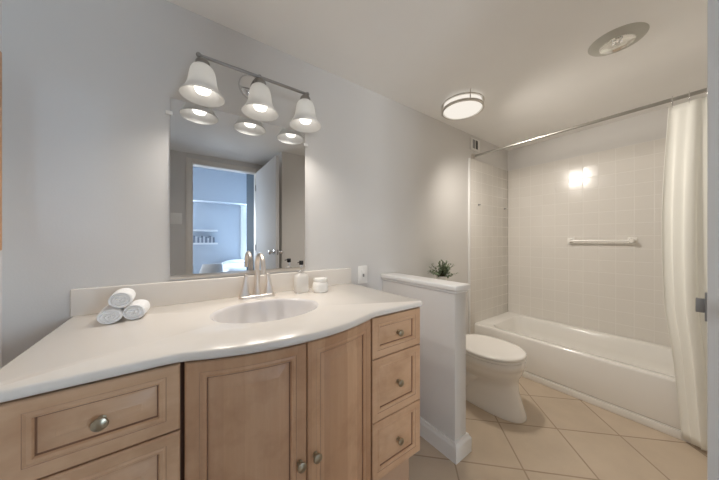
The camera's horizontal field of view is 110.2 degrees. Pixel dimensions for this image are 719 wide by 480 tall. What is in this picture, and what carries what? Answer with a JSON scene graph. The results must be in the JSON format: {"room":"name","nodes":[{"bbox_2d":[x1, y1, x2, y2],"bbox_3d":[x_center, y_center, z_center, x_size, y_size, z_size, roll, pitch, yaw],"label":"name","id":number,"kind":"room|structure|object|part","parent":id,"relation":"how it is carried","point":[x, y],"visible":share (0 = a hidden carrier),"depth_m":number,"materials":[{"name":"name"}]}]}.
{"room":"bathroom","nodes":[
{"label":"bathroom","id":0,"kind":"room"},
{"bbox_2d":[0,0,1,368],"bbox_3d":[-0.540,0.061,-0.153,0.100,2.183,2.340,0,0,-36],"label":"wall","id":1,"kind":"structure","parent":0,"point":[0,0],"depth_m":0.83,"materials":[{"name":"paint"}]},
{"bbox_2d":[0,51,1,250],"bbox_3d":[-0.986,-0.249,0.579,0.026,0.675,0.490,0,0,-36],"label":"medicine cabinet","id":2,"kind":"object","parent":1,"relation":"attached to","point":[0,51],"visible":1,"depth_m":0.78,"materials":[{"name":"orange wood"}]},
{"bbox_2d":[2,0,506,366],"bbox_3d":[0.234,0.061,1.902,3.751,2.183,0.100,0,0,-36],"label":"wall","id":3,"kind":"structure","parent":0,"point":[88,86],"depth_m":1.03,"materials":[{"name":"paint"}]},
{"bbox_2d":[70,268,350,316],"bbox_3d":[-0.552,0.229,1.264,1.218,0.099,0.020,0,0,-36],"label":"backsplash","id":4,"kind":"structure","parent":3,"relation":"attached to","point":[83,301],"depth_m":1.11,"materials":[{"name":"stone"}]},
{"bbox_2d":[166,98,307,278],"bbox_3d":[-0.565,-0.222,1.262,0.650,0.782,0.011,0,0,-36],"label":"wall mirror","id":5,"kind":"object","parent":3,"relation":"attached to","point":[237,183],"visible":1,"depth_m":1.22,"materials":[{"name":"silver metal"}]},
{"bbox_2d":[179,52,320,132],"bbox_3d":[-0.483,-0.719,1.206,0.628,0.230,0.196,0,0,-36],"label":"vanity light","id":6,"kind":"object","parent":3,"relation":"attached to","point":[200,87],"visible":1,"depth_m":1.15,"materials":[{"name":"white glass"}]},
{"bbox_3d":[-0.662,-0.670,1.060,0.166,0.132,0.166,0,0,-36],"label":"lamp shade","id":7,"kind":"part","parent":6,"relation":"part of","materials":[{"name":"white glass"}]},
{"bbox_2d":[195,56,209,65],"bbox_3d":[-0.662,-0.752,1.060,0.055,0.050,0.055,0,0,-36],"label":"socket","id":8,"kind":"object","parent":6,"relation":"attached to","point":[203,60],"depth_m":1.04,"materials":[{"name":"silver metal"}]},
{"bbox_3d":[-0.662,-0.671,1.060,0.062,0.110,0.062,0,0,-36],"label":"bulb","id":9,"kind":"part","parent":6,"relation":"part of","materials":[{"name":"white glass"}]},
{"bbox_3d":[-0.543,-0.772,1.267,0.124,0.124,0.026,0,0,-36],"label":"wall plate","id":10,"kind":"part","parent":6,"relation":"part of","materials":[{"name":"silver metal"}]},
{"bbox_2d":[254,78,265,84],"bbox_3d":[-0.473,-0.752,1.195,0.055,0.050,0.055,0,0,-36],"label":"socket","id":11,"kind":"object","parent":6,"relation":"attached to","point":[257,81],"depth_m":1.17,"materials":[{"name":"silver metal"}]},
{"bbox_3d":[-0.473,-0.670,1.195,0.166,0.132,0.166,0,0,-36],"label":"lamp shade","id":12,"kind":"part","parent":6,"relation":"part of","materials":[{"name":"white glass"}]},
{"bbox_3d":[-0.473,-0.671,1.195,0.062,0.110,0.062,0,0,-36],"label":"bulb","id":13,"kind":"part","parent":6,"relation":"part of","materials":[{"name":"white glass"}]},
{"bbox_3d":[-0.287,-0.670,1.328,0.166,0.132,0.166,0,0,-36],"label":"lamp shade","id":14,"kind":"part","parent":6,"relation":"part of","materials":[{"name":"white glass"}]},
{"bbox_2d":[300,93,310,100],"bbox_3d":[-0.287,-0.752,1.328,0.055,0.050,0.055,0,0,-36],"label":"socket","id":15,"kind":"object","parent":6,"relation":"attached to","point":[305,97],"depth_m":1.30,"materials":[{"name":"silver metal"}]},
{"bbox_3d":[-0.287,-0.671,1.328,0.062,0.110,0.062,0,0,-36],"label":"bulb","id":16,"kind":"part","parent":6,"relation":"part of","materials":[{"name":"white glass"}]},
{"bbox_2d":[358,265,366,283],"bbox_3d":[0.025,0.232,1.680,0.076,0.118,0.016,0,0,-36],"label":"wall outlet","id":17,"kind":"object","parent":3,"relation":"attached to","point":[362,270],"visible":1,"depth_m":1.68,"materials":[{"name":"white plastic"}]},
{"bbox_2d":[468,158,470,333],"bbox_3d":[1.062,0.136,2.423,0.023,1.855,0.015,0,0,-36],"label":"trim","id":18,"kind":"structure","parent":3,"relation":"attached to","point":[469,159],"depth_m":2.42,"materials":[{"name":"white paint"}]},
{"bbox_2d":[470,137,479,151],"bbox_3d":[1.148,-0.940,2.481,0.155,0.115,0.020,0,0,-36],"label":"air vent","id":19,"kind":"object","parent":3,"relation":"in","point":[474,143],"visible":1,"depth_m":2.46,"materials":[{"name":"white plastic"}]},
{"bbox_2d":[471,159,507,333],"bbox_3d":[1.386,0.180,2.657,0.776,1.945,0.012,0,0,-36],"label":"wall tile","id":20,"kind":"structure","parent":3,"relation":"attached to","point":[489,183],"depth_m":2.63,"materials":[{"name":"beige tile"}]},
{"bbox_2d":[471,88,706,158],"bbox_3d":[1.569,-0.822,1.836,0.068,0.068,1.559,0,0,-36],"label":"shower rod","id":21,"kind":"object","parent":3,"relation":"attached to","point":[473,156],"visible":1,"depth_m":1.71,"materials":[{"name":"metal"}]},
{"bbox_2d":[662,97,706,450],"bbox_3d":[1.895,0.173,1.342,0.066,1.916,0.359,0,0,-36],"label":"shower curtain","id":22,"kind":"object","parent":21,"relation":"hanging from","point":[684,195],"visible":0.76,"depth_m":1.41,"materials":[{"name":"beige fabric"}]},
{"bbox_2d":[382,280,465,440],"bbox_3d":[0.372,0.717,1.580,0.103,0.872,0.583,0,0,-36],"label":"wall","id":23,"kind":"structure","parent":0,"point":[442,343],"depth_m":1.38,"materials":[{"name":"paint"}]},
{"bbox_2d":[381,273,470,293],"bbox_3d":[0.378,0.260,1.572,0.135,0.042,0.603,0,0,-36],"label":"trim","id":24,"kind":"structure","parent":23,"relation":"on","point":[453,287],"depth_m":1.47,"materials":[{"name":"white paint"}]},
{"bbox_2d":[427,260,457,280],"bbox_3d":[0.687,0.284,2.029,0.324,0.256,0.178,0,0,-36],"label":"potted plant","id":25,"kind":"object","parent":24,"relation":"on","point":[443,269],"visible":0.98,"depth_m":2.00,"materials":[{"name":"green plant"}]},
{"bbox_3d":[0.668,0.351,2.030,0.096,0.122,0.096,0,0,-36],"label":"pot","id":26,"kind":"part","parent":25,"relation":"part of","materials":[{"name":"white ceramic"}]},
{"bbox_2d":[420,417,471,464],"bbox_3d":[0.378,1.105,1.572,0.143,0.096,0.603,0,0,-36],"label":"baseboard","id":27,"kind":"structure","parent":23,"relation":"attached to","point":[455,451],"depth_m":1.35,"materials":[{"name":"white paint"}]},
{"bbox_2d":[167,0,706,150],"bbox_3d":[0.915,-1.080,0.950,3.751,0.100,2.440,0,0,-36],"label":"ceiling","id":28,"kind":"structure","parent":0,"point":[531,64],"depth_m":1.35,"materials":[{"name":"paint"}]},
{"bbox_2d":[441,89,484,119],"bbox_3d":[0.762,-0.986,1.857,0.299,0.088,0.298,0,0,-36],"label":"ceiling light","id":29,"kind":"object","parent":28,"relation":"attached to","point":[464,105],"visible":1,"depth_m":1.79,"materials":[{"name":"white glass"}]},
{"bbox_3d":[0.761,-0.977,1.857,0.268,0.070,0.268,0,0,-36],"label":"lamp shade","id":30,"kind":"part","parent":29,"relation":"part of","materials":[{"name":"white glass"}]},
{"bbox_2d":[588,22,649,56],"bbox_3d":[1.329,-1.019,1.296,0.222,0.020,0.222,0,0,-36],"label":"recessed light","id":31,"kind":"object","parent":28,"relation":"in","point":[618,39],"visible":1,"depth_m":1.28,"materials":[{"name":"white"}]},
{"bbox_2d":[409,377,706,479],"bbox_3d":[0.915,1.193,0.950,3.751,0.080,2.440,0,0,-36],"label":"floor","id":32,"kind":"structure","parent":0,"point":[563,436],"depth_m":1.38,"materials":[{"name":"beige tile"}]},
{"bbox_2d":[0,307,419,479],"bbox_3d":[-0.343,0.727,1.006,1.167,0.852,0.681,0,0,-36],"label":"vanity cabinet","id":33,"kind":"object","parent":32,"relation":"on","point":[344,405],"visible":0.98,"depth_m":0.67,"materials":[{"name":"brown wood"}]},
{"bbox_3d":[-0.564,0.389,0.551,0.278,0.164,0.018,0,0,-36],"label":"drawer","id":34,"kind":"part","parent":33,"relation":"part of","materials":[{"name":"brown wood"}]},
{"bbox_3d":[-0.553,0.389,0.534,0.029,0.029,0.027,0,0,-36],"label":"knob","id":35,"kind":"part","parent":33,"relation":"part of","materials":[{"name":"silver metal"}]},
{"bbox_3d":[-0.564,0.599,0.551,0.278,0.247,0.018,0,0,-36],"label":"drawer","id":36,"kind":"part","parent":33,"relation":"part of","materials":[{"name":"brown wood"}]},
{"bbox_3d":[-0.194,0.633,0.798,1.135,0.664,0.080,0,0,-36],"label":"frame","id":37,"kind":"part","parent":33,"relation":"part of","materials":[{"name":"brown wood"}]},
{"bbox_2d":[0,268,422,402],"bbox_3d":[-0.360,0.295,1.000,1.222,0.232,0.673,0,0,-36],"label":"countertop","id":38,"kind":"structure","parent":33,"relation":"on","point":[198,319],"depth_m":0.81,"materials":[{"name":"stone"}]},
{"bbox_2d":[96,305,124,323],"bbox_3d":[-0.847,0.251,0.857,0.066,0.050,0.102,0,0,-36],"label":"rolled towel","id":39,"kind":"object","parent":38,"relation":"on","point":[108,314],"visible":0.94,"depth_m":0.82,"materials":[{"name":"white fabric"}]},
{"bbox_2d":[108,288,135,307],"bbox_3d":[-0.828,0.201,0.877,0.063,0.055,0.102,0,0,-36],"label":"rolled towel","id":40,"kind":"object","parent":39,"relation":"on","point":[123,297],"visible":1,"depth_m":0.84,"materials":[{"name":"white fabric"}]},
{"bbox_2d":[123,299,149,319],"bbox_3d":[-0.804,0.249,0.907,0.062,0.053,0.102,0,0,-31],"label":"rolled towel","id":41,"kind":"object","parent":38,"relation":"on","point":[136,309],"visible":1,"depth_m":0.87,"materials":[{"name":"white fabric"}]},
{"bbox_2d":[238,253,274,299],"bbox_3d":[-0.471,0.168,1.183,0.166,0.217,0.150,0,0,-36],"label":"bathroom faucet","id":42,"kind":"object","parent":38,"relation":"on","point":[244,294],"visible":1,"depth_m":1.21,"materials":[{"name":"silver metal"}]},
{"bbox_3d":[-0.544,0.215,1.190,0.048,0.100,0.046,0,0,-36],"label":"handle","id":43,"kind":"part","parent":42,"relation":"part of","materials":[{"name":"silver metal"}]},
{"bbox_3d":[-0.498,0.270,1.222,0.166,0.014,0.054,0,0,-36],"label":"plate","id":44,"kind":"part","parent":42,"relation":"part of","materials":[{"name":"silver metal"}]},
{"bbox_3d":[-0.470,0.162,1.182,0.046,0.206,0.146,0,0,-36],"label":"spout","id":45,"kind":"part","parent":42,"relation":"part of","materials":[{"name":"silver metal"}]},
{"bbox_3d":[-0.454,0.215,1.256,0.048,0.100,0.046,0,0,-36],"label":"handle","id":46,"kind":"part","parent":42,"relation":"part of","materials":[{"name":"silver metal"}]},
{"bbox_2d":[210,298,318,323],"bbox_3d":[-0.367,0.343,1.014,0.412,0.131,0.336,0,0,-36],"label":"basin","id":47,"kind":"object","parent":38,"relation":"in","point":[268,310],"depth_m":1.12,"materials":[{"name":"ceramic"}]},
{"bbox_2d":[294,260,307,292],"bbox_3d":[-0.309,0.193,1.331,0.068,0.168,0.054,0,0,-36],"label":"soap dispenser","id":48,"kind":"object","parent":38,"relation":"on","point":[300,279],"visible":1,"depth_m":1.31,"materials":[{"name":"white plastic"}]},
{"bbox_2d":[294,273,307,292],"bbox_3d":[-0.309,0.225,1.331,0.068,0.104,0.054,0,0,-36],"label":"bottle","id":49,"kind":"object","parent":48,"relation":"attached to","point":[300,279],"depth_m":1.31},
{"bbox_2d":[313,277,327,292],"bbox_3d":[-0.209,0.240,1.344,0.083,0.073,0.083,0,0,-36],"label":"lidded jar","id":50,"kind":"object","parent":38,"relation":"on","point":[320,284],"visible":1,"depth_m":1.31,"materials":[{"name":"white ceramic"}]},
{"bbox_3d":[-0.209,0.212,1.344,0.072,0.017,0.072,0,0,-36],"label":"lid","id":51,"kind":"part","parent":50,"relation":"part of","materials":[{"name":"white ceramic"}]},
{"bbox_3d":[-0.300,0.633,0.688,0.309,0.650,0.035,0,0,-24],"label":"door","id":52,"kind":"part","parent":33,"relation":"part of","materials":[{"name":"brown wood"}]},
{"bbox_3d":[-0.169,0.656,0.729,0.029,0.029,0.027,0,0,-36],"label":"knob","id":53,"kind":"part","parent":33,"relation":"part of","materials":[{"name":"silver metal"}]},
{"bbox_3d":[-0.128,0.656,0.758,0.029,0.029,0.027,0,0,-36],"label":"knob","id":54,"kind":"part","parent":33,"relation":"part of","materials":[{"name":"silver metal"}]},
{"bbox_3d":[-0.054,0.633,0.866,0.034,0.650,0.304,0,0,42],"label":"door","id":55,"kind":"part","parent":33,"relation":"part of","materials":[{"name":"brown wood"}]},
{"bbox_3d":[0.159,0.842,1.069,0.278,0.232,0.018,0,0,-36],"label":"drawer","id":56,"kind":"part","parent":33,"relation":"part of","materials":[{"name":"brown wood"}]},
{"bbox_3d":[0.159,0.599,1.069,0.278,0.247,0.018,0,0,-36],"label":"drawer","id":57,"kind":"part","parent":33,"relation":"part of","materials":[{"name":"brown wood"}]},
{"bbox_3d":[0.159,0.389,1.069,0.278,0.164,0.018,0,0,-36],"label":"drawer","id":58,"kind":"part","parent":33,"relation":"part of","materials":[{"name":"brown wood"}]},
{"bbox_3d":[0.171,0.842,1.052,0.029,0.029,0.027,0,0,-36],"label":"knob","id":59,"kind":"part","parent":33,"relation":"part of","materials":[{"name":"silver metal"}]},
{"bbox_3d":[0.171,0.599,1.052,0.029,0.029,0.027,0,0,-36],"label":"knob","id":60,"kind":"part","parent":33,"relation":"part of","materials":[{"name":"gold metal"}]},
{"bbox_3d":[0.171,0.389,1.052,0.029,0.029,0.027,0,0,-36],"label":"knob","id":61,"kind":"part","parent":33,"relation":"part of","materials":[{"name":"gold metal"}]},
{"bbox_2d":[466,291,526,422],"bbox_3d":[0.859,0.783,1.864,0.389,0.740,0.668,0,0,-36],"label":"toilet","id":62,"kind":"object","parent":32,"relation":"on","point":[495,367],"visible":0.57,"depth_m":1.65,"materials":[{"name":"ceramic"}]},
{"bbox_3d":[0.919,0.778,1.783,0.386,0.015,0.450,0,0,-36],"label":"seat","id":63,"kind":"part","parent":62,"relation":"part of","materials":[{"name":"ceramic"}]},
{"bbox_3d":[0.918,0.756,1.784,0.386,0.020,0.456,0,0,-36],"label":"lid","id":64,"kind":"part","parent":62,"relation":"part of","materials":[{"name":"ceramic"}]},
{"bbox_2d":[474,312,695,445],"bbox_3d":[1.865,0.986,2.040,0.709,0.334,1.546,0,0,-36],"label":"bathtub","id":65,"kind":"object","parent":32,"relation":"on","point":[632,379],"visible":0.65,"depth_m":1.89,"materials":[{"name":"ceramic"}]},
{"bbox_2d":[507,96,706,170],"bbox_3d":[2.231,0.061,2.248,0.100,2.183,1.660,0,0,-36],"label":"wall","id":66,"kind":"structure","parent":0,"point":[650,126],"depth_m":2.28,"materials":[{"name":"paint"}]},
{"bbox_2d":[508,138,670,346],"bbox_3d":[2.160,0.180,2.252,0.012,1.945,1.548,0,0,-36],"label":"wall tile","id":67,"kind":"structure","parent":66,"relation":"attached to","point":[616,288],"depth_m":2.29,"materials":[{"name":"beige tile"}]},
{"bbox_2d":[567,237,636,244],"bbox_3d":[2.127,0.008,2.230,0.066,0.060,0.458,0,0,-36],"label":"towel bar","id":68,"kind":"object","parent":67,"relation":"attached to","point":[630,240],"visible":1,"depth_m":2.16,"materials":[{"name":"white ceramic"}]},
{"bbox_3d":[0.739,0.062,-0.615,1.643,2.183,0.100,0,0,-36],"label":"wall","id":69,"kind":"structure","parent":0,"visible":0},
{"bbox_2d":[695,0,718,479],"bbox_3d":[0.940,0.117,0.152,0.160,2.048,0.881,0,0,-36],"label":"door","id":70,"kind":"structure","parent":69,"relation":"in","point":[709,305],"depth_m":0.48,"materials":[{"name":"paint"}]}
]}

